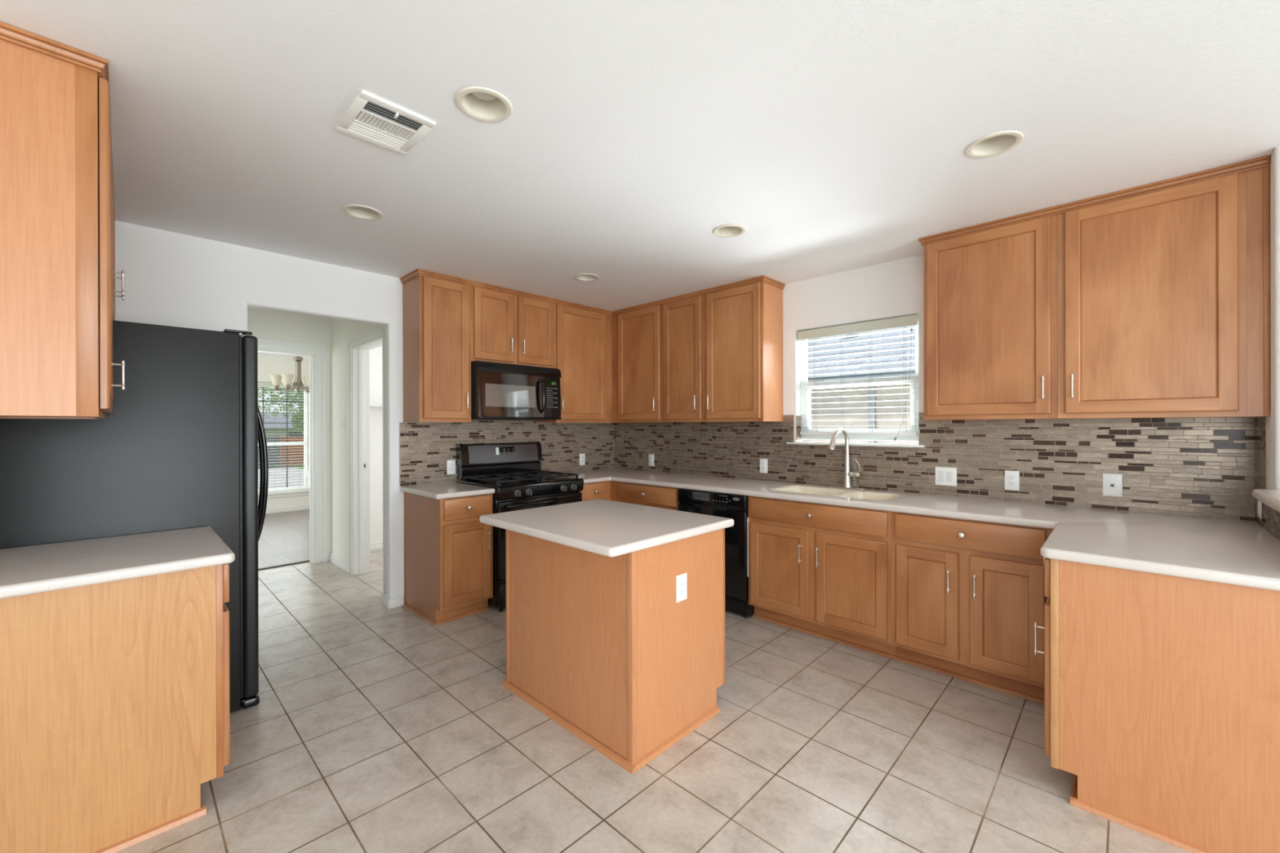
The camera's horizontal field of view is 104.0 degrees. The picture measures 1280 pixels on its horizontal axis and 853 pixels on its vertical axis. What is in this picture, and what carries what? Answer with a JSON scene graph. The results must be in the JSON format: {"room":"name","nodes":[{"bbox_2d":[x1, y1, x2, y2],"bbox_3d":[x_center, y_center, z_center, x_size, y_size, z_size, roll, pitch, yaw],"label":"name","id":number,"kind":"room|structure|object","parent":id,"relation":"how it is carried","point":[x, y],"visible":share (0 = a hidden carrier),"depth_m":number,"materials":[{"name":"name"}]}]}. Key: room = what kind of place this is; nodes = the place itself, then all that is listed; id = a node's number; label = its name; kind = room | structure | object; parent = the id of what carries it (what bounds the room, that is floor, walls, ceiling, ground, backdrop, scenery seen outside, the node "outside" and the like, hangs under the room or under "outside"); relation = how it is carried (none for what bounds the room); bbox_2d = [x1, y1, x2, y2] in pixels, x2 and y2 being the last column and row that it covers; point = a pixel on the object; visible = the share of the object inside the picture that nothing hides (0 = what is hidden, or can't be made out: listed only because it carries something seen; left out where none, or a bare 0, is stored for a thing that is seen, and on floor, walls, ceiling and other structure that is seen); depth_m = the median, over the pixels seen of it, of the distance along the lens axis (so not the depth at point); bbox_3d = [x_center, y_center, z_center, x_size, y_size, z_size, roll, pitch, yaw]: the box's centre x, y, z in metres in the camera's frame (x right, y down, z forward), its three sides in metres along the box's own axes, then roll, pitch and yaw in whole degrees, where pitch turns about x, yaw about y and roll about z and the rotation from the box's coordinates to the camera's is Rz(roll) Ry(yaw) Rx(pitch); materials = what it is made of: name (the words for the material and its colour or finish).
{"room":"kitchen","nodes":[
{"label":"kitchen","id":0,"kind":"room"},
{"bbox_2d":[257,354,309,508],"bbox_3d":[-5.441,0.125,5.856,3.810,2.509,6.820,0,0,44],"label":"wall","id":1,"kind":"structure","parent":0,"point":[268,365],"depth_m":8.03,"materials":[{"name":"white paint"}]},
{"bbox_2d":[257,386,309,499],"bbox_3d":[-6.016,0.215,7.824,0.186,1.840,1.585,0,0,44],"label":"window","id":2,"kind":"structure","parent":1,"relation":"in","point":[305,492],"depth_m":8.19,"materials":[{"name":"white plastic"}]},
{"bbox_2d":[257,382,309,493],"bbox_3d":[-6.013,0.171,7.822,0.060,1.742,1.465,0,0,44],"label":"window blind","id":3,"kind":"object","parent":2,"relation":"attached to","point":[260,384],"visible":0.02,"depth_m":8.06,"materials":[{"name":"white plastic"}]},
{"bbox_2d":[265,504,309,514],"bbox_3d":[-7.068,1.341,6.658,0.014,0.086,5.500,0,0,44],"label":"baseboard","id":4,"kind":"structure","parent":1,"relation":"attached to","point":[306,507],"depth_m":8.07,"materials":[{"name":"white paint"}]},
{"bbox_2d":[247,307,330,561],"bbox_3d":[-4.720,0.125,3.618,0.120,2.509,4.610,0,0,44],"label":"wall","id":5,"kind":"structure","parent":0,"point":[264,324],"depth_m":4.96,"materials":[{"name":"white paint"}]},
{"bbox_2d":[257,560,309,570],"bbox_3d":[-3.686,1.372,4.779,0.045,0.009,0.910,0,0,44],"label":"trim","id":6,"kind":"structure","parent":5,"relation":"attached to","point":[307,561],"depth_m":4.93,"materials":[{"name":"brown"}]},
{"bbox_2d":[257,337,326,563],"bbox_3d":[-3.630,0.273,4.732,0.144,2.206,1.123,0,0,44],"label":"trim","id":7,"kind":"structure","parent":5,"relation":"attached to","point":[316,352],"depth_m":5.04,"materials":[{"name":"white paint"}]},
{"bbox_2d":[329,318,384,563],"bbox_3d":[-2.494,0.119,4.570,1.750,2.509,0.144,0,0,44],"label":"wall","id":8,"kind":"structure","parent":0,"point":[341,331],"depth_m":4.89,"materials":[{"name":"white paint"}]},
{"bbox_2d":[328,552,348,573],"bbox_3d":[-2.940,1.331,4.896,0.650,0.086,0.014,0,0,44],"label":"baseboard","id":9,"kind":"structure","parent":8,"relation":"attached to","point":[342,564],"depth_m":4.88,"materials":[{"name":"white paint"}]},
{"bbox_2d":[347,327,385,594],"bbox_3d":[-2.328,0.289,4.396,0.920,2.167,0.163,0,0,44],"label":"trim","id":10,"kind":"structure","parent":8,"relation":"attached to","point":[358,348],"depth_m":4.65,"materials":[{"name":"white paint"}]},
{"bbox_2d":[115,220,613,603],"bbox_3d":[-2.619,0.120,3.106,0.110,2.509,6.800,0,0,44],"label":"wall","id":11,"kind":"structure","parent":0,"point":[171,279],"depth_m":3.20,"materials":[{"name":"white paint"}]},
{"bbox_2d":[382,593,390,608],"bbox_3d":[-1.933,1.329,3.811,0.139,0.086,0.014,0,0,44],"label":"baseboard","id":12,"kind":"structure","parent":11,"relation":"attached to","point":[385,599],"depth_m":3.80,"materials":[{"name":"white paint"}]},
{"bbox_2d":[390,594,404,608],"bbox_3d":[-1.850,1.329,3.808,0.014,0.086,0.098,0,0,44],"label":"baseboard","id":13,"kind":"structure","parent":11,"relation":"attached to","point":[397,601],"depth_m":3.80,"materials":[{"name":"white paint"}]},
{"bbox_2d":[402,275,471,422],"bbox_3d":[-1.551,-0.585,3.860,0.371,1.102,0.398,0,0,44],"label":"upper cabinet","id":14,"kind":"object","parent":11,"relation":"attached to","point":[437,313],"visible":0.98,"depth_m":3.74,"materials":[{"name":"brown wood"}]},
{"bbox_2d":[399,419,613,486],"bbox_3d":[-1.062,0.189,4.627,0.006,0.533,2.238,0,0,44],"label":"tile backsplash","id":15,"kind":"structure","parent":11,"relation":"attached to","point":[425,449],"depth_m":4.42,"materials":[{"name":"tile"}]},
{"bbox_2d":[446,459,455,474],"bbox_3d":[-1.551,0.334,4.111,0.009,0.117,0.072,0,0,44],"label":"wall outlet","id":16,"kind":"object","parent":15,"relation":"attached to","point":[451,464],"visible":1,"depth_m":4.11,"materials":[{"name":"white plastic"}]},
{"bbox_2d":[449,462,453,471],"bbox_3d":[-1.549,0.334,4.109,0.002,0.066,0.033,0,0,44],"label":"receptacle","id":17,"kind":"object","parent":16,"relation":"attached to","point":[451,464],"depth_m":4.11,"materials":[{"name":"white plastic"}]},
{"bbox_2d":[579,453,585,465],"bbox_3d":[-0.588,0.336,5.104,0.009,0.117,0.072,0,0,44],"label":"wall outlet","id":18,"kind":"object","parent":15,"relation":"attached to","point":[582,456],"visible":1,"depth_m":5.10,"materials":[{"name":"white plastic"}]},
{"bbox_2d":[471,286,555,368],"bbox_3d":[-1.129,-0.825,4.295,0.371,0.625,0.815,0,0,44],"label":"upper cabinet","id":19,"kind":"object","parent":11,"relation":"attached to","point":[506,328],"visible":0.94,"depth_m":4.14,"materials":[{"name":"brown wood"}]},
{"bbox_2d":[471,360,561,420],"bbox_3d":[-1.092,-0.285,4.253,0.466,0.454,0.792,0,0,44],"label":"microwave","id":20,"kind":"object","parent":19,"relation":"attached to","point":[499,391],"visible":0.98,"depth_m":4.08,"materials":[{"name":"black metal"}]},
{"bbox_2d":[476,361,561,377],"bbox_3d":[-0.979,-0.466,4.144,0.024,0.072,0.790,0,0,44],"label":"vent","id":21,"kind":"object","parent":20,"relation":"attached to","point":[482,367],"depth_m":4.10,"materials":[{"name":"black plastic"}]},
{"bbox_2d":[536,304,612,422],"bbox_3d":[-0.607,-0.588,4.834,0.371,1.102,0.682,0,0,44],"label":"upper cabinet","id":22,"kind":"object","parent":11,"relation":"attached to","point":[584,338],"visible":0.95,"depth_m":4.71,"materials":[{"name":"brown wood"}]},
{"bbox_2d":[369,346,382,543],"bbox_3d":[-1.758,0.116,5.495,1.980,2.509,2.210,0,0,44],"label":"wall","id":23,"kind":"structure","parent":0,"point":[375,354],"depth_m":5.55,"materials":[{"name":"white paint"}]},
{"bbox_2d":[369,542,382,551],"bbox_3d":[-2.423,1.329,6.061,0.014,0.086,2.070,0,0,44],"label":"baseboard","id":24,"kind":"structure","parent":23,"relation":"attached to","point":[374,546],"depth_m":5.54,"materials":[{"name":"white paint"}]},
{"bbox_2d":[369,404,382,411],"bbox_3d":[-2.320,-0.206,5.949,0.319,0.065,2.060,0,0,44],"label":"wall shelf","id":25,"kind":"object","parent":23,"relation":"attached to","point":[375,407],"visible":0.02,"depth_m":5.49,"materials":[{"name":"white paint"}]},
{"bbox_2d":[0,0,1279,358],"bbox_3d":[-2.002,-1.135,2.516,13.400,0.001,6.820,0,0,44],"label":"ceiling","id":26,"kind":"structure","parent":0,"point":[837,134],"depth_m":1.85,"materials":[{"name":"white paint"}]},
{"bbox_2d":[269,356,309,393],"bbox_3d":[-4.713,-0.797,6.902,0.618,0.668,0.643,0,0,44],"label":"chandelier","id":27,"kind":"object","parent":26,"relation":"hanging from","point":[286,379],"visible":0.75,"depth_m":6.78,"materials":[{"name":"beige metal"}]},
{"bbox_2d":[342,204,383,220],"bbox_3d":[-1.470,-1.189,2.655,0.194,0.119,0.194,0,0,44],"label":"recessed light","id":28,"kind":"object","parent":26,"relation":"in","point":[359,211],"visible":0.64,"depth_m":2.70,"materials":[{"name":"beige"}]},
{"bbox_2d":[335,89,435,155],"bbox_3d":[-0.961,-1.127,1.887,0.306,0.020,0.254,0,0,44],"label":"ceiling vent","id":29,"kind":"object","parent":26,"relation":"in","point":[371,118],"visible":1,"depth_m":1.87,"materials":[{"name":"white plastic"}]},
{"bbox_2d":[454,86,512,122],"bbox_3d":[-0.551,-1.191,1.771,0.194,0.119,0.194,0,0,44],"label":"recessed light","id":30,"kind":"object","parent":26,"relation":"in","point":[482,104],"visible":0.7,"depth_m":1.81,"materials":[{"name":"beige"}]},
{"bbox_2d":[573,273,599,281],"bbox_3d":[-0.406,-1.193,3.824,0.194,0.119,0.194,0,0,44],"label":"recessed light","id":31,"kind":"object","parent":26,"relation":"in","point":[582,277],"visible":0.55,"depth_m":3.88,"materials":[{"name":"beige"}]},
{"bbox_2d":[712,224,746,237],"bbox_3d":[0.520,-1.195,2.919,0.194,0.119,0.194,0,0,44],"label":"recessed light","id":32,"kind":"object","parent":26,"relation":"in","point":[726,230],"visible":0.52,"depth_m":2.98,"materials":[{"name":"beige"}]},
{"bbox_2d":[964,130,1023,158],"bbox_3d":[1.433,-1.196,2.029,0.194,0.119,0.194,0,0,44],"label":"recessed light","id":33,"kind":"object","parent":26,"relation":"in","point":[997,143],"visible":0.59,"depth_m":2.07,"materials":[{"name":"beige"}]},
{"bbox_2d":[115,509,1191,852],"bbox_3d":[-1.995,1.414,2.518,13.400,0.080,6.820,0,0,44],"label":"floor","id":34,"kind":"structure","parent":0,"point":[373,727],"depth_m":2.06,"materials":[{"name":"tile"}]},
{"bbox_2d":[0,563,230,852],"bbox_3d":[-1.950,0.936,1.855,0.710,0.875,0.669,0,0,44],"label":"base cabinet","id":35,"kind":"object","parent":34,"relation":"on","point":[114,695],"visible":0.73,"depth_m":1.62,"materials":[{"name":"brown wood"}]},
{"bbox_2d":[0,525,235,599],"bbox_3d":[-1.953,0.479,1.839,0.728,0.038,0.644,0,0,44],"label":"countertop","id":36,"kind":"structure","parent":35,"relation":"on","point":[41,568],"depth_m":1.74,"materials":[{"name":"stone"}]},
{"bbox_2d":[0,320,268,713],"bbox_3d":[-2.436,0.456,2.526,0.915,1.836,0.901,0,0,44],"label":"refrigerator","id":37,"kind":"object","parent":34,"relation":"on","point":[177,447],"visible":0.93,"depth_m":2.21,"materials":[{"name":"black metal"}]},
{"bbox_2d":[403,492,493,625],"bbox_3d":[-1.437,0.933,3.753,0.680,0.875,0.415,0,0,44],"label":"base cabinet","id":38,"kind":"object","parent":34,"relation":"on","point":[448,552],"visible":0.91,"depth_m":3.57,"materials":[{"name":"brown wood"}]},
{"bbox_2d":[400,481,494,499],"bbox_3d":[-1.451,0.476,3.755,0.648,0.038,0.437,0,0,44],"label":"countertop","id":39,"kind":"structure","parent":38,"relation":"on","point":[444,490],"depth_m":3.64,"materials":[{"name":"stone"}]},
{"bbox_2d":[456,441,583,612],"bbox_3d":[-0.983,0.755,4.165,0.738,1.228,0.788,0,0,44],"label":"gas range","id":40,"kind":"object","parent":34,"relation":"on","point":[517,479],"visible":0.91,"depth_m":4.08,"materials":[{"name":"black metal"}]},
{"bbox_2d":[456,473,578,488],"bbox_3d":[-1.005,0.452,4.185,0.676,0.024,0.788,0,0,44],"label":"cooktop","id":41,"kind":"object","parent":40,"relation":"in","point":[549,482],"depth_m":3.97,"materials":[{"name":"black metal"}]},
{"bbox_2d":[579,480,610,501],"bbox_3d":[-0.601,0.930,4.615,0.680,0.875,0.373,0,0,44],"label":"base cabinet","id":42,"kind":"object","parent":34,"relation":"on","point":[601,490],"visible":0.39,"depth_m":4.40,"materials":[{"name":"brown wood"}]},
{"bbox_2d":[502,528,724,773],"bbox_3d":[-0.129,0.931,2.569,0.974,0.875,0.727,0,0,44],"label":"kitchen island","id":43,"kind":"object","parent":34,"relation":"on","point":[602,646],"visible":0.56,"depth_m":2.22,"materials":[{"name":"brown wood"}]},
{"bbox_2d":[479,498,733,557],"bbox_3d":[-0.180,0.474,2.514,1.010,0.038,0.830,0,0,44],"label":"island countertop","id":44,"kind":"structure","parent":43,"relation":"on","point":[605,527],"depth_m":2.34,"materials":[{"name":"stone"}]},
{"bbox_2d":[675,573,687,602],"bbox_3d":[0.185,0.713,2.216,0.009,0.117,0.072,0,0,44],"label":"wall outlet","id":45,"kind":"object","parent":43,"relation":"attached to","point":[681,580],"visible":1,"depth_m":2.21,"materials":[{"name":"white plastic"}]},
{"bbox_2d":[680,579,684,595],"bbox_3d":[0.187,0.713,2.213,0.002,0.066,0.033,0,0,44],"label":"receptacle","id":46,"kind":"object","parent":45,"relation":"attached to","point":[682,581],"depth_m":2.21,"materials":[{"name":"white plastic"}]},
{"bbox_2d":[610,480,679,510],"bbox_3d":[-0.002,0.929,4.690,1.433,0.875,0.680,0,0,44],"label":"base cabinet","id":47,"kind":"object","parent":34,"relation":"on","point":[664,497],"visible":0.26,"depth_m":4.22,"materials":[{"name":"brown wood"}]},
{"bbox_2d":[547,468,1279,591],"bbox_3d":[0.841,0.470,3.412,4.415,0.038,1.330,0,0,44],"label":"countertop","id":48,"kind":"structure","parent":47,"relation":"on","point":[1224,551],"depth_m":2.22,"materials":[{"name":"stone"}]},
{"bbox_2d":[772,485,901,500],"bbox_3d":[1.333,0.558,3.453,0.808,0.200,0.428,0,0,44],"label":"sink","id":49,"kind":"object","parent":48,"relation":"in","point":[807,490],"visible":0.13,"depth_m":3.59,"materials":[{"name":"beige ceramic"}]},
{"bbox_2d":[827,427,865,489],"bbox_3d":[1.440,0.229,3.571,0.250,0.441,0.242,0,0,44],"label":"faucet","id":50,"kind":"object","parent":48,"relation":"on","point":[847,474],"visible":1,"depth_m":3.62,"materials":[{"name":"silver metal"}]},
{"bbox_2d":[678,488,754,617],"bbox_3d":[0.744,0.928,3.972,0.626,0.874,0.637,0,0,44],"label":"dishwasher","id":51,"kind":"object","parent":34,"relation":"on","point":[735,507],"visible":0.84,"depth_m":3.61,"materials":[{"name":"black metal"}]},
{"bbox_2d":[748,496,895,659],"bbox_3d":[1.306,0.926,3.422,0.948,0.875,0.680,0,0,44],"label":"base cabinet","id":52,"kind":"object","parent":34,"relation":"on","point":[819,570],"visible":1,"depth_m":3.15,"materials":[{"name":"brown wood"}]},
{"bbox_2d":[891,511,1053,704],"bbox_3d":[1.922,0.925,2.825,0.766,0.875,0.680,0,0,44],"label":"base cabinet","id":53,"kind":"object","parent":34,"relation":"on","point":[968,597],"visible":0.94,"depth_m":2.61,"materials":[{"name":"brown wood"}]},
{"bbox_2d":[1033,557,1279,852],"bbox_3d":[1.998,0.926,1.854,0.800,0.875,0.692,0,0,44],"label":"base cabinet","id":54,"kind":"object","parent":34,"relation":"on","point":[1162,692],"visible":0.9,"depth_m":1.65,"materials":[{"name":"brown wood"}]},
{"bbox_2d":[622,254,1256,522],"bbox_3d":[2.412,0.107,2.907,7.610,2.509,0.120,0,0,44],"label":"wall","id":55,"kind":"structure","parent":0,"point":[895,287],"depth_m":3.65,"materials":[{"name":"white paint"}]},
{"bbox_2d":[612,304,675,422],"bbox_3d":[-0.061,-0.589,4.958,0.982,1.102,0.371,0,0,44],"label":"upper cabinet","id":56,"kind":"object","parent":55,"relation":"attached to","point":[637,335],"visible":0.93,"depth_m":4.73,"materials":[{"name":"brown wood"}]},
{"bbox_2d":[662,281,782,422],"bbox_3d":[0.659,-0.591,4.260,1.020,1.102,0.371,0,0,44],"label":"upper cabinet","id":57,"kind":"object","parent":55,"relation":"attached to","point":[722,350],"visible":0.99,"depth_m":4.04,"materials":[{"name":"brown wood"}]},
{"bbox_2d":[399,268,785,315],"bbox_3d":[-0.365,-1.120,4.335,3.015,0.039,1.294,0,0,-4],"label":"crown molding","id":58,"kind":"structure","parent":57,"relation":"attached to","point":[417,272],"depth_m":4.11,"materials":[{"name":"brown wood"}]},
{"bbox_2d":[786,311,924,447],"bbox_3d":[1.571,-0.314,3.702,0.985,0.906,0.152,0,0,44],"label":"window","id":59,"kind":"structure","parent":55,"relation":"in","point":[802,423],"depth_m":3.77,"materials":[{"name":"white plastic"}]},
{"bbox_2d":[797,315,918,440],"bbox_3d":[1.573,-0.326,3.683,0.859,0.853,0.080,0,0,44],"label":"window blind","id":60,"kind":"object","parent":59,"relation":"attached to","point":[907,321],"visible":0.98,"depth_m":3.64,"materials":[{"name":"white plastic"}]},
{"bbox_2d":[613,412,1255,521],"bbox_3d":[1.306,0.179,3.892,4.421,0.542,0.006,0,0,44],"label":"tile backsplash","id":61,"kind":"structure","parent":55,"relation":"attached to","point":[1193,467],"depth_m":2.99,"materials":[{"name":"tile"}]},
{"bbox_2d":[648,453,653,466],"bbox_3d":[0.114,0.338,5.037,0.072,0.117,0.009,0,0,44],"label":"wall outlet","id":62,"kind":"object","parent":61,"relation":"attached to","point":[651,456],"visible":1,"depth_m":5.03,"materials":[{"name":"white plastic"}]},
{"bbox_2d":[760,458,767,473],"bbox_3d":[1.025,0.326,4.152,0.072,0.117,0.009,0,0,44],"label":"wall outlet","id":63,"kind":"object","parent":61,"relation":"attached to","point":[763,462],"visible":1,"depth_m":4.15,"materials":[{"name":"white plastic"}]},
{"bbox_2d":[761,462,764,470],"bbox_3d":[1.023,0.326,4.151,0.033,0.066,0.002,0,0,44],"label":"receptacle","id":64,"kind":"object","parent":63,"relation":"attached to","point":[762,463],"depth_m":4.15,"materials":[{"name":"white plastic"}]},
{"bbox_2d":[935,466,956,486],"bbox_3d":[1.975,0.322,3.231,0.122,0.117,0.010,0,0,44],"label":"light switch","id":65,"kind":"object","parent":61,"relation":"attached to","point":[944,476],"visible":1,"depth_m":3.23,"materials":[{"name":"white plastic"}]},
{"bbox_2d":[1004,470,1019,490],"bbox_3d":[2.223,0.322,2.991,0.072,0.117,0.009,0,0,44],"label":"wall outlet","id":66,"kind":"object","parent":61,"relation":"attached to","point":[1011,477],"visible":1,"depth_m":2.99,"materials":[{"name":"white plastic"}]},
{"bbox_2d":[1008,475,1015,486],"bbox_3d":[2.221,0.322,2.989,0.033,0.066,0.002,0,0,44],"label":"receptacle","id":67,"kind":"object","parent":66,"relation":"attached to","point":[1011,478],"depth_m":2.99,"materials":[{"name":"white plastic"}]},
{"bbox_2d":[1102,473,1122,497],"bbox_3d":[2.536,0.315,2.686,0.078,0.122,0.010,0,0,44],"label":"phone jack","id":68,"kind":"object","parent":61,"relation":"attached to","point":[1112,482],"visible":1,"depth_m":2.68,"materials":[{"name":"white plastic"}]},
{"bbox_2d":[1109,483,1115,487],"bbox_3d":[2.534,0.315,2.684,0.022,0.022,0.004,0,0,44],"label":"socket","id":69,"kind":"object","parent":68,"relation":"attached to","point":[1111,485],"depth_m":2.68,"materials":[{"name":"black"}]},
{"bbox_2d":[923,214,1057,420],"bbox_3d":[2.040,-0.593,2.920,0.628,1.102,0.371,0,0,44],"label":"upper cabinet","id":70,"kind":"object","parent":55,"relation":"attached to","point":[990,296],"visible":0.97,"depth_m":2.79,"materials":[{"name":"brown wood"}]},
{"bbox_2d":[1057,165,1269,418],"bbox_3d":[2.515,-0.594,2.459,0.693,1.102,0.371,0,0,44],"label":"upper cabinet","id":71,"kind":"object","parent":55,"relation":"attached to","point":[1163,295],"visible":0.95,"depth_m":2.32,"materials":[{"name":"brown wood"}]},
{"bbox_2d":[918,155,1270,246],"bbox_3d":[2.292,-1.126,2.699,1.344,0.039,0.336,0,0,44],"label":"crown molding","id":72,"kind":"structure","parent":71,"relation":"attached to","point":[1262,162],"depth_m":2.46,"materials":[{"name":"brown wood"}]},
{"bbox_2d":[1256,145,1279,540],"bbox_3d":[2.485,0.108,1.840,0.120,2.509,1.310,0,0,44],"label":"wall","id":73,"kind":"structure","parent":0,"point":[1274,160],"depth_m":2.06,"materials":[{"name":"white paint"}]},
{"bbox_2d":[1251,488,1279,512],"bbox_3d":[2.369,0.279,1.618,0.398,0.040,0.930,0,0,44],"label":"bar ledge","id":74,"kind":"object","parent":73,"relation":"on","point":[1271,498],"visible":1,"depth_m":1.89,"materials":[{"name":"stone"}]},
{"bbox_2d":[1254,416,1279,539],"bbox_3d":[2.441,0.203,1.885,0.006,0.491,1.293,0,0,44],"label":"tile backsplash","id":75,"kind":"structure","parent":73,"relation":"attached to","point":[1270,520],"depth_m":2.20,"materials":[{"name":"tile"}]},
{"bbox_2d":[1257,500,1262,518],"bbox_3d":[2.782,0.356,2.249,0.009,0.105,0.072,0,0,44],"label":"wall outlet","id":76,"kind":"object","parent":75,"relation":"attached to","point":[1259,503],"visible":0.63,"depth_m":2.23,"materials":[{"name":"white plastic"}]},
{"bbox_2d":[1257,500,1259,513],"bbox_3d":[2.780,0.356,2.251,0.002,0.066,0.033,0,0,44],"label":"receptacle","id":77,"kind":"object","parent":76,"relation":"attached to","point":[1258,502],"depth_m":2.24,"materials":[{"name":"white plastic"}]},
{"label":"outside","id":78,"kind":"structure","parent":0,"visible":0},
{"bbox_2d":[257,457,308,470],"bbox_3d":[-0.278,1.677,5.437,120.000,0.020,120.000,0,0,44],"label":"lawn","id":79,"kind":"structure","parent":78,"point":[302,468],"depth_m":21.18,"materials":[{"name":"green plant"}]},
{"bbox_2d":[257,435,279,466],"bbox_3d":[-17.495,1.052,19.312,0.085,1.294,5.950,0,0,44],"label":"fence","id":80,"kind":"object","parent":79,"relation":"on","point":[274,451],"visible":0.12,"depth_m":21.25,"materials":[{"name":"grey"}]},
{"bbox_2d":[257,386,308,433],"bbox_3d":[-11.349,-0.502,16.292,4.145,4.409,2.034,0,0,-42],"label":"tree","id":81,"kind":"object","parent":79,"relation":"on","point":[294,415],"visible":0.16,"depth_m":16.14,"materials":[{"name":"green plant"}]},
{"bbox_2d":[257,467,309,488],"bbox_3d":[-11.254,1.685,13.296,14.300,0.008,6.400,0,0,44],"label":"driveway","id":82,"kind":"structure","parent":79,"relation":"on","point":[294,470],"depth_m":16.35,"materials":[{"name":"concrete"}]},
{"bbox_2d":[260,412,308,457],"bbox_3d":[-22.915,0.431,28.781,8.200,2.549,11.000,0,0,44],"label":"house","id":83,"kind":"structure","parent":79,"relation":"on","point":[278,429],"depth_m":27.49,"materials":[{"name":"grey"}]},
{"bbox_2d":[280,436,308,466],"bbox_3d":[-14.219,1.058,22.689,0.085,1.260,3.440,0,0,44],"label":"fence","id":84,"kind":"object","parent":79,"relation":"on","point":[300,451],"visible":0.25,"depth_m":21.75,"materials":[{"name":"brown wood"}]},
{"bbox_3d":[-3.414,0.124,0.972,1.720,2.509,2.630,0,0,44],"label":"wall","id":85,"kind":"structure","parent":0,"visible":0},
{"bbox_2d":[0,39,125,419],"bbox_3d":[-2.040,-0.581,1.727,0.770,1.103,0.367,0,0,44],"label":"upper cabinet","id":86,"kind":"object","parent":85,"relation":"attached to","point":[56,185],"visible":0.98,"depth_m":1.49,"materials":[{"name":"brown wood"}]},
{"bbox_2d":[111,169,124,319],"bbox_3d":[-2.646,-0.808,2.314,0.915,0.647,0.367,0,0,44],"label":"upper cabinet","id":87,"kind":"object","parent":85,"relation":"attached to","point":[122,273],"visible":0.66,"depth_m":2.40,"materials":[{"name":"brown wood"}]},
{"bbox_2d":[0,21,115,221],"bbox_3d":[-2.374,-1.113,2.025,1.710,0.039,0.331,0,0,44],"label":"crown molding","id":88,"kind":"structure","parent":87,"relation":"attached to","point":[8,33],"depth_m":1.48,"materials":[{"name":"brown wood"}]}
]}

